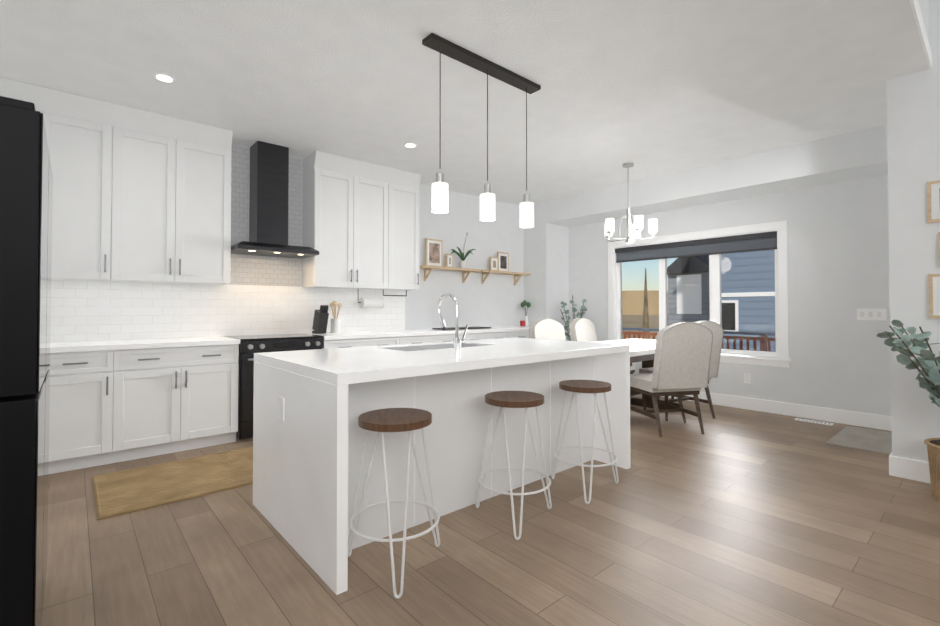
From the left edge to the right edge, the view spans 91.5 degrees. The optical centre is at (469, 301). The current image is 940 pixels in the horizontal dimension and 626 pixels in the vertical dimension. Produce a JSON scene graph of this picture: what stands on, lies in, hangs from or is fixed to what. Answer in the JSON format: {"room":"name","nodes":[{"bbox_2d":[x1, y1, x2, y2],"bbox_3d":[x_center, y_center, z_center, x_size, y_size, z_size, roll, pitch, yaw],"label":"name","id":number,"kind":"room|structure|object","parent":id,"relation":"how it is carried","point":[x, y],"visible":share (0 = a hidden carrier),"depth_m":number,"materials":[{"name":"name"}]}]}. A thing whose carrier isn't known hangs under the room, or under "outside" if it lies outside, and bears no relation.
{"room":"dining room and kitchen","nodes":[
{"label":"dining room and kitchen","id":0,"kind":"room"},
{"bbox_2d":[77,184,523,341],"bbox_3d":[-1.417,-0.139,5.476,7.300,2.830,0.150,1,-1,-41],"label":"wall","id":1,"kind":"structure","parent":0,"point":[494,300],"depth_m":6.60,"materials":[{"name":"paint"}]},
{"bbox_2d":[0,77,51,272],"bbox_3d":[-3.462,-0.880,3.356,0.563,1.412,0.360,1,-1,-41],"label":"upper cabinet","id":2,"kind":"object","parent":1,"relation":"attached to","point":[41,97],"depth_m":3.38,"materials":[{"name":"wood"}]},
{"bbox_2d":[51,89,123,281],"bbox_3d":[-3.134,-0.875,3.641,0.563,1.412,0.360,1,-1,-41],"label":"upper cabinet","id":3,"kind":"object","parent":1,"relation":"attached to","point":[88,133],"depth_m":3.58,"materials":[{"name":"wood"}]},
{"bbox_2d":[120,106,232,284],"bbox_3d":[-2.663,-0.868,4.049,0.939,1.412,0.360,1,-1,-41],"label":"upper cabinet","id":4,"kind":"object","parent":1,"relation":"attached to","point":[141,196],"depth_m":3.96,"materials":[{"name":"wood"}]},
{"bbox_2d":[50,144,404,341],"bbox_3d":[-2.421,-0.612,4.506,4.200,1.915,0.010,1,-1,-41],"label":"tile backsplash","id":5,"kind":"structure","parent":1,"relation":"attached to","point":[262,295],"depth_m":4.58,"materials":[{"name":"white tile"}]},
{"bbox_2d":[231,141,318,258],"bbox_3d":[-1.969,-1.016,4.571,0.760,1.098,0.485,1,-1,-41],"label":"range hood","id":6,"kind":"object","parent":1,"relation":"attached to","point":[268,204],"visible":0.96,"depth_m":4.55,"materials":[{"name":"black metal"}]},
{"bbox_2d":[302,150,397,289],"bbox_3d":[-1.355,-0.850,5.184,0.944,1.412,0.360,1,-1,-41],"label":"upper cabinet","id":7,"kind":"object","parent":1,"relation":"attached to","point":[360,224],"depth_m":5.02,"materials":[{"name":"wood"}]},
{"bbox_2d":[358,289,406,307],"bbox_3d":[-1.033,-0.026,5.483,0.681,0.224,0.130,1,-1,-41],"label":"paper towel","id":8,"kind":"object","parent":7,"relation":"attached to","point":[371,302],"visible":0.96,"depth_m":5.33,"materials":[{"name":"white paper"}]},
{"bbox_2d":[398,170,420,289],"bbox_3d":[-0.905,-0.843,5.574,0.504,1.412,0.360,1,-1,-41],"label":"upper cabinet","id":9,"kind":"object","parent":1,"relation":"attached to","point":[408,182],"depth_m":5.53,"materials":[{"name":"wood"}]},
{"bbox_2d":[419,265,530,284],"bbox_3d":[0.111,-0.351,6.572,2.060,0.190,0.198,1,-1,-41],"label":"floating shelf","id":10,"kind":"object","parent":1,"relation":"attached to","point":[462,270],"visible":0.98,"depth_m":6.48,"materials":[{"name":"brown wood"}]},
{"bbox_2d":[0,0,928,205],"bbox_3d":[1.179,-1.653,2.510,7.300,0.100,8.070,1,-1,-41],"label":"ceiling","id":11,"kind":"structure","parent":0,"point":[651,88],"depth_m":3.20,"materials":[{"name":"paint"}]},
{"bbox_2d":[154,73,174,82],"bbox_3d":[-2.174,-1.586,3.260,0.128,0.007,0.128,0,-1,4],"label":"recessed light","id":12,"kind":"object","parent":11,"relation":"in","point":[162,77],"depth_m":3.25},
{"bbox_2d":[404,143,416,147],"bbox_3d":[-0.597,-1.564,4.601,0.128,0.007,0.128,0,-1,4],"label":"recessed light","id":13,"kind":"object","parent":11,"relation":"in","point":[410,145],"depth_m":4.60,"materials":[{"name":"white"}]},
{"bbox_2d":[422,33,540,227],"bbox_3d":[0.114,-1.068,3.079,0.990,1.049,0.104,1,-1,-41],"label":"pendant light","id":14,"kind":"object","parent":11,"relation":"hanging from","point":[437,43],"visible":1,"depth_m":3.03,"materials":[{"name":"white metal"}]},
{"bbox_2d":[604,163,656,242],"bbox_3d":[1.784,-1.107,5.223,0.588,0.899,0.566,1,-1,-41],"label":"chandelier","id":15,"kind":"object","parent":11,"relation":"hanging from","point":[634,230],"visible":1,"depth_m":5.15,"materials":[{"name":"white glass"}]},
{"bbox_2d":[534,124,887,226],"bbox_3d":[2.537,-1.383,5.862,0.550,0.330,4.480,1,-1,-41],"label":"soffit","id":16,"kind":"structure","parent":11,"relation":"attached to","point":[859,154],"depth_m":5.06,"materials":[{"name":"paint"}]},
{"bbox_2d":[41,394,939,625],"bbox_3d":[1.179,1.257,2.462,7.300,0.060,8.070,1,-1,-41],"label":"floor","id":17,"kind":"structure","parent":0,"point":[732,516],"depth_m":2.24,"materials":[{"name":"brown wood"}]},
{"bbox_2d":[0,96,52,625],"bbox_3d":[-1.901,0.309,1.419,0.860,1.800,0.910,1,-1,-41],"label":"fridge","id":18,"kind":"object","parent":17,"relation":"on","point":[26,190],"visible":1,"depth_m":1.34,"materials":[{"name":"black metal"}]},
{"bbox_2d":[48,348,127,473],"bbox_3d":[-3.052,0.807,3.535,0.563,0.876,0.585,1,-1,-41],"label":"base cabinet","id":19,"kind":"object","parent":17,"relation":"on","point":[113,401],"depth_m":3.37,"materials":[{"name":"wood"}]},
{"bbox_2d":[92,447,252,519],"bbox_3d":[-1.662,1.236,3.486,1.850,0.024,0.840,1,-1,-41],"label":"jute rug","id":20,"kind":"object","parent":17,"relation":"on","point":[129,491],"visible":0.5,"depth_m":3.11,"materials":[{"name":"beige wicker"}]},
{"bbox_2d":[124,344,238,460],"bbox_3d":[-2.581,0.814,3.944,0.941,0.876,0.585,1,-1,-41],"label":"base cabinet","id":21,"kind":"object","parent":17,"relation":"on","point":[180,399],"depth_m":3.75,"materials":[{"name":"wood"}]},
{"bbox_2d":[50,336,239,351],"bbox_3d":[-3.006,0.349,3.563,2.092,0.040,0.615,1,-1,-41],"label":"countertop","id":22,"kind":"structure","parent":21,"relation":"on","point":[192,342],"depth_m":3.66,"materials":[{"name":"white stone"}]},
{"bbox_2d":[224,333,323,439],"bbox_3d":[-1.907,0.786,4.469,0.752,0.888,0.636,1,-1,-41],"label":"range","id":23,"kind":"object","parent":17,"relation":"on","point":[250,346],"visible":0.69,"depth_m":4.08,"materials":[{"name":"black metal"}]},
{"bbox_2d":[322,338,405,348],"bbox_3d":[-1.290,0.832,5.064,0.944,0.876,0.585,1,-1,-41],"label":"base cabinet","id":24,"kind":"object","parent":17,"relation":"on","point":[360,339],"depth_m":4.82,"materials":[{"name":"wood"}]},
{"bbox_2d":[311,326,528,341],"bbox_3d":[-0.290,0.388,5.919,3.567,0.040,0.615,1,-1,-41],"label":"countertop","id":25,"kind":"structure","parent":24,"relation":"on","point":[493,330],"depth_m":5.26,"materials":[{"name":"white stone"}]},
{"bbox_2d":[312,300,530,333],"bbox_3d":[-0.307,0.167,6.018,3.472,0.404,0.321,1,-1,-41],"label":"kitchen items","id":26,"kind":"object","parent":25,"relation":"on","point":[320,320],"depth_m":5.05,"materials":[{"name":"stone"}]},
{"bbox_2d":[348,408,439,598],"bbox_3d":[-0.340,0.876,2.096,0.451,0.690,0.456,0,-1,-12],"label":"stool","id":27,"kind":"object","parent":17,"relation":"on","point":[382,421],"visible":1,"depth_m":2.07,"materials":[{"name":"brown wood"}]},
{"bbox_2d":[406,334,465,343],"bbox_3d":[-0.650,0.841,5.619,1.008,0.876,0.585,1,-1,-41],"label":"base cabinet","id":28,"kind":"object","parent":17,"relation":"on","point":[422,338],"depth_m":5.42,"materials":[{"name":"wood"}]},
{"bbox_2d":[253,337,630,594],"bbox_3d":[-0.063,0.780,3.100,2.320,0.915,1.170,1,-1,-41],"label":"kitchen island","id":29,"kind":"object","parent":17,"relation":"on","point":[310,407],"visible":1,"depth_m":2.56,"materials":[{"name":"white stone"}]},
{"bbox_2d":[437,293,467,348],"bbox_3d":[-0.126,0.133,3.157,0.108,0.380,0.237,1,-1,-41],"label":"faucet","id":30,"kind":"object","parent":29,"relation":"on","point":[457,340],"visible":1,"depth_m":3.07,"materials":[{"name":"silver metal"}]},
{"bbox_2d":[466,330,513,339],"bbox_3d":[0.015,0.851,6.196,1.008,0.876,0.585,1,-1,-41],"label":"base cabinet","id":31,"kind":"object","parent":17,"relation":"on","point":[505,333],"depth_m":6.06,"materials":[{"name":"wood"}]},
{"bbox_2d":[475,391,551,539],"bbox_3d":[0.252,0.883,2.574,0.451,0.690,0.456,0,-1,2],"label":"stool","id":32,"kind":"object","parent":17,"relation":"on","point":[525,400],"visible":1,"depth_m":2.56,"materials":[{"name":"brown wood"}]},
{"bbox_2d":[514,330,529,337],"bbox_3d":[0.669,0.860,6.764,0.981,0.876,0.585,1,-1,-41],"label":"base cabinet","id":33,"kind":"object","parent":17,"relation":"on","point":[517,333],"depth_m":6.43,"materials":[{"name":"wood"}]},
{"bbox_2d":[523,223,568,340],"bbox_3d":[1.222,0.057,7.353,0.550,2.500,0.470,1,-1,-41],"label":"wall","id":34,"kind":"structure","parent":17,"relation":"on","point":[546,286],"depth_m":7.17,"materials":[{"name":"paint"}]},
{"bbox_2d":[529,318,565,340],"bbox_3d":[1.124,0.747,5.471,0.538,1.068,0.694,1,-1,-37],"label":"dining chair","id":35,"kind":"object","parent":17,"relation":"on","point":[547,329],"visible":0.35,"depth_m":5.64,"materials":[{"name":"white fabric"}]},
{"bbox_2d":[560,295,586,340],"bbox_3d":[1.562,0.607,6.874,0.434,1.384,0.471,1,-1,-41],"label":"plant","id":36,"kind":"object","parent":17,"relation":"on","point":[574,310],"visible":0.29,"depth_m":6.87,"materials":[{"name":"green plant"}]},
{"bbox_2d":[551,380,618,503],"bbox_3d":[0.757,0.891,3.003,0.451,0.690,0.457,0,-1,11],"label":"stool","id":37,"kind":"object","parent":17,"relation":"on","point":[575,387],"visible":1,"depth_m":2.99,"materials":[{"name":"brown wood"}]},
{"bbox_2d":[569,318,635,373],"bbox_3d":[1.719,0.755,5.987,0.694,1.068,0.538,-1,-1,43],"label":"dining chair","id":38,"kind":"object","parent":17,"relation":"on","point":[582,330],"visible":0.29,"depth_m":6.07,"materials":[{"name":"white fabric"}]},
{"bbox_2d":[593,338,670,424],"bbox_3d":[1.800,0.879,5.185,1.840,0.785,1.000,1,-1,-41],"label":"dining table","id":39,"kind":"object","parent":17,"relation":"on","point":[643,350],"visible":0.31,"depth_m":5.28,"materials":[{"name":"white quartz"},{"name":"dark wood"}]},
{"bbox_2d":[630,322,712,436],"bbox_3d":[1.927,0.731,4.505,0.538,1.068,0.694,0,-1,-13],"label":"dining chair","id":40,"kind":"object","parent":17,"relation":"on","point":[682,357],"visible":0.98,"depth_m":4.25,"materials":[{"name":"beige fabric"}]},
{"bbox_2d":[639,320,723,422],"bbox_3d":[2.328,0.740,5.057,0.538,1.068,0.694,0,-1,-26],"label":"dining chair","id":41,"kind":"object","parent":17,"relation":"on","point":[716,329],"visible":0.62,"depth_m":4.91,"materials":[{"name":"beige fabric"}]},
{"bbox_2d":[794,418,833,425],"bbox_3d":[3.595,1.262,4.790,0.100,0.006,0.320,1,-1,-41],"label":"floor vent","id":42,"kind":"object","parent":17,"relation":"in","point":[813,421],"visible":1,"depth_m":4.79,"materials":[{"name":"white plastic"}]},
{"bbox_2d":[826,426,891,454],"bbox_3d":[3.608,1.249,4.133,0.860,0.016,0.470,1,-1,-41],"label":"doormat","id":43,"kind":"object","parent":17,"relation":"on","point":[871,440],"visible":0.81,"depth_m":4.12,"materials":[{"name":"grey fabric"}]},
{"bbox_2d":[877,320,939,499],"bbox_3d":[2.945,0.677,2.813,0.536,1.111,0.684,1,-1,-41],"label":"potted plant","id":44,"kind":"object","parent":17,"relation":"on","point":[929,363],"visible":1,"depth_m":2.90,"materials":[{"name":"plant"}]},
{"bbox_2d":[568,174,890,415],"bbox_3d":[2.801,-0.129,6.071,0.150,2.830,4.480,1,-1,-41],"label":"wall","id":45,"kind":"structure","parent":0,"point":[838,268],"depth_m":4.91,"materials":[{"name":"paint"}]},
{"bbox_2d":[608,220,790,367],"bbox_3d":[2.830,-0.066,5.975,0.170,1.640,2.300,1,-1,-41],"label":"window","id":46,"kind":"structure","parent":45,"relation":"in","point":[782,359],"depth_m":5.69,"materials":[{"name":"white wood"}]},
{"bbox_2d":[615,231,776,262],"bbox_3d":[2.826,-0.679,5.982,0.052,0.204,2.052,1,-1,-41],"label":"roller blind","id":47,"kind":"object","parent":46,"relation":"attached to","point":[742,243],"visible":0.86,"depth_m":5.83,"materials":[{"name":"grey fabric"}]},
{"bbox_2d":[744,373,750,383],"bbox_3d":[3.266,0.912,5.397,0.007,0.115,0.070,1,-1,-41],"label":"outlet","id":48,"kind":"object","parent":45,"relation":"attached to","point":[747,379],"depth_m":5.39,"materials":[{"name":"white plastic"}]},
{"bbox_2d":[660,391,891,430],"bbox_3d":[2.892,1.212,5.817,0.016,0.140,4.010,1,-1,-41],"label":"baseboard","id":49,"kind":"structure","parent":45,"relation":"attached to","point":[875,421],"depth_m":4.97,"materials":[{"name":"white wood"}]},
{"bbox_2d":[857,309,885,319],"bbox_3d":[3.999,0.135,4.564,0.009,0.102,0.213,1,-1,-41],"label":"light switch","id":50,"kind":"object","parent":45,"relation":"attached to","point":[862,314],"depth_m":4.56,"materials":[{"name":"white plastic"}]},
{"bbox_2d":[886,0,939,461],"bbox_3d":[4.792,-1.487,2.577,1.750,5.430,3.440,1,-1,-41],"label":"wall","id":51,"kind":"structure","parent":0,"point":[913,128],"depth_m":3.19,"materials":[{"name":"paint"}]},
{"bbox_2d":[889,453,930,483],"bbox_3d":[4.063,1.150,2.030,0.020,0.140,3.276,1,-1,-41],"label":"baseboard","id":52,"kind":"structure","parent":51,"relation":"attached to","point":[911,469],"depth_m":3.18,"materials":[{"name":"white wood"}]},
{"bbox_2d":[927,180,939,222],"bbox_3d":[3.230,-0.675,3.009,0.024,0.280,0.320,1,-1,-41],"label":"framed picture","id":53,"kind":"object","parent":51,"relation":"attached to","point":[933,201],"depth_m":3.10,"materials":[{"name":"brown wood"}]},
{"bbox_2d":[928,274,939,317],"bbox_3d":[3.240,-0.035,2.987,0.024,0.300,0.350,1,-1,-41],"label":"framed picture","id":54,"kind":"object","parent":51,"relation":"attached to","point":[933,279],"depth_m":3.09,"materials":[{"name":"brown wood"}]},
{"bbox_2d":[938,232,939,266],"bbox_3d":[3.240,-0.350,2.992,0.024,0.230,0.250,1,-1,-41],"label":"framed picture","id":55,"kind":"object","parent":51,"relation":"attached to","point":[938,232],"depth_m":3.08,"materials":[{"name":"brown wood"}]},
{"bbox_2d":[910,0,931,68],"bbox_3d":[3.642,-2.967,1.524,1.600,2.704,3.320,1,-1,-41],"label":"shaft","id":56,"kind":"object","parent":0,"point":[920,10],"visible":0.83,"depth_m":2.86,"materials":[{"name":"paint"}]},
{"label":"outside","id":57,"kind":"structure","parent":0,"visible":0},
{"bbox_2d":[622,315,667,339],"bbox_3d":[104.347,5.015,189.563,393.850,0.200,450.000,1,-1,-41],"label":"ground","id":58,"kind":"structure","parent":57,"point":[654,322],"depth_m":54.99,"materials":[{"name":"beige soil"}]},
{"bbox_2d":[622,291,667,314],"bbox_3d":[34.768,1.194,188.825,60.000,7.817,400.000,1,-1,-41],"label":"hills","id":59,"kind":"structure","parent":58,"relation":"on","point":[633,307],"depth_m":128.49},
{"bbox_2d":[642,268,649,338],"bbox_3d":[5.693,0.481,14.821,0.260,3.100,0.260,1,-1,-41],"label":"tree","id":60,"kind":"object","parent":58,"relation":"on","point":[645,318],"depth_m":14.77,"materials":[{"name":"plant"}]},
{"bbox_2d":[622,327,775,351],"bbox_3d":[4.156,1.182,7.318,3.540,1.250,12.090,1,-1,-41],"label":"deck railing","id":61,"kind":"object","parent":58,"relation":"on","point":[763,342],"depth_m":8.65,"materials":[{"name":"brown wood"}]},
{"bbox_2d":[667,250,774,351],"bbox_3d":[18.633,-2.627,17.430,11.700,9.800,22.800,1,-1,-41],"label":"house","id":62,"kind":"structure","parent":58,"relation":"on","point":[695,288],"depth_m":18.39,"materials":[{"name":"blue"}]}
]}

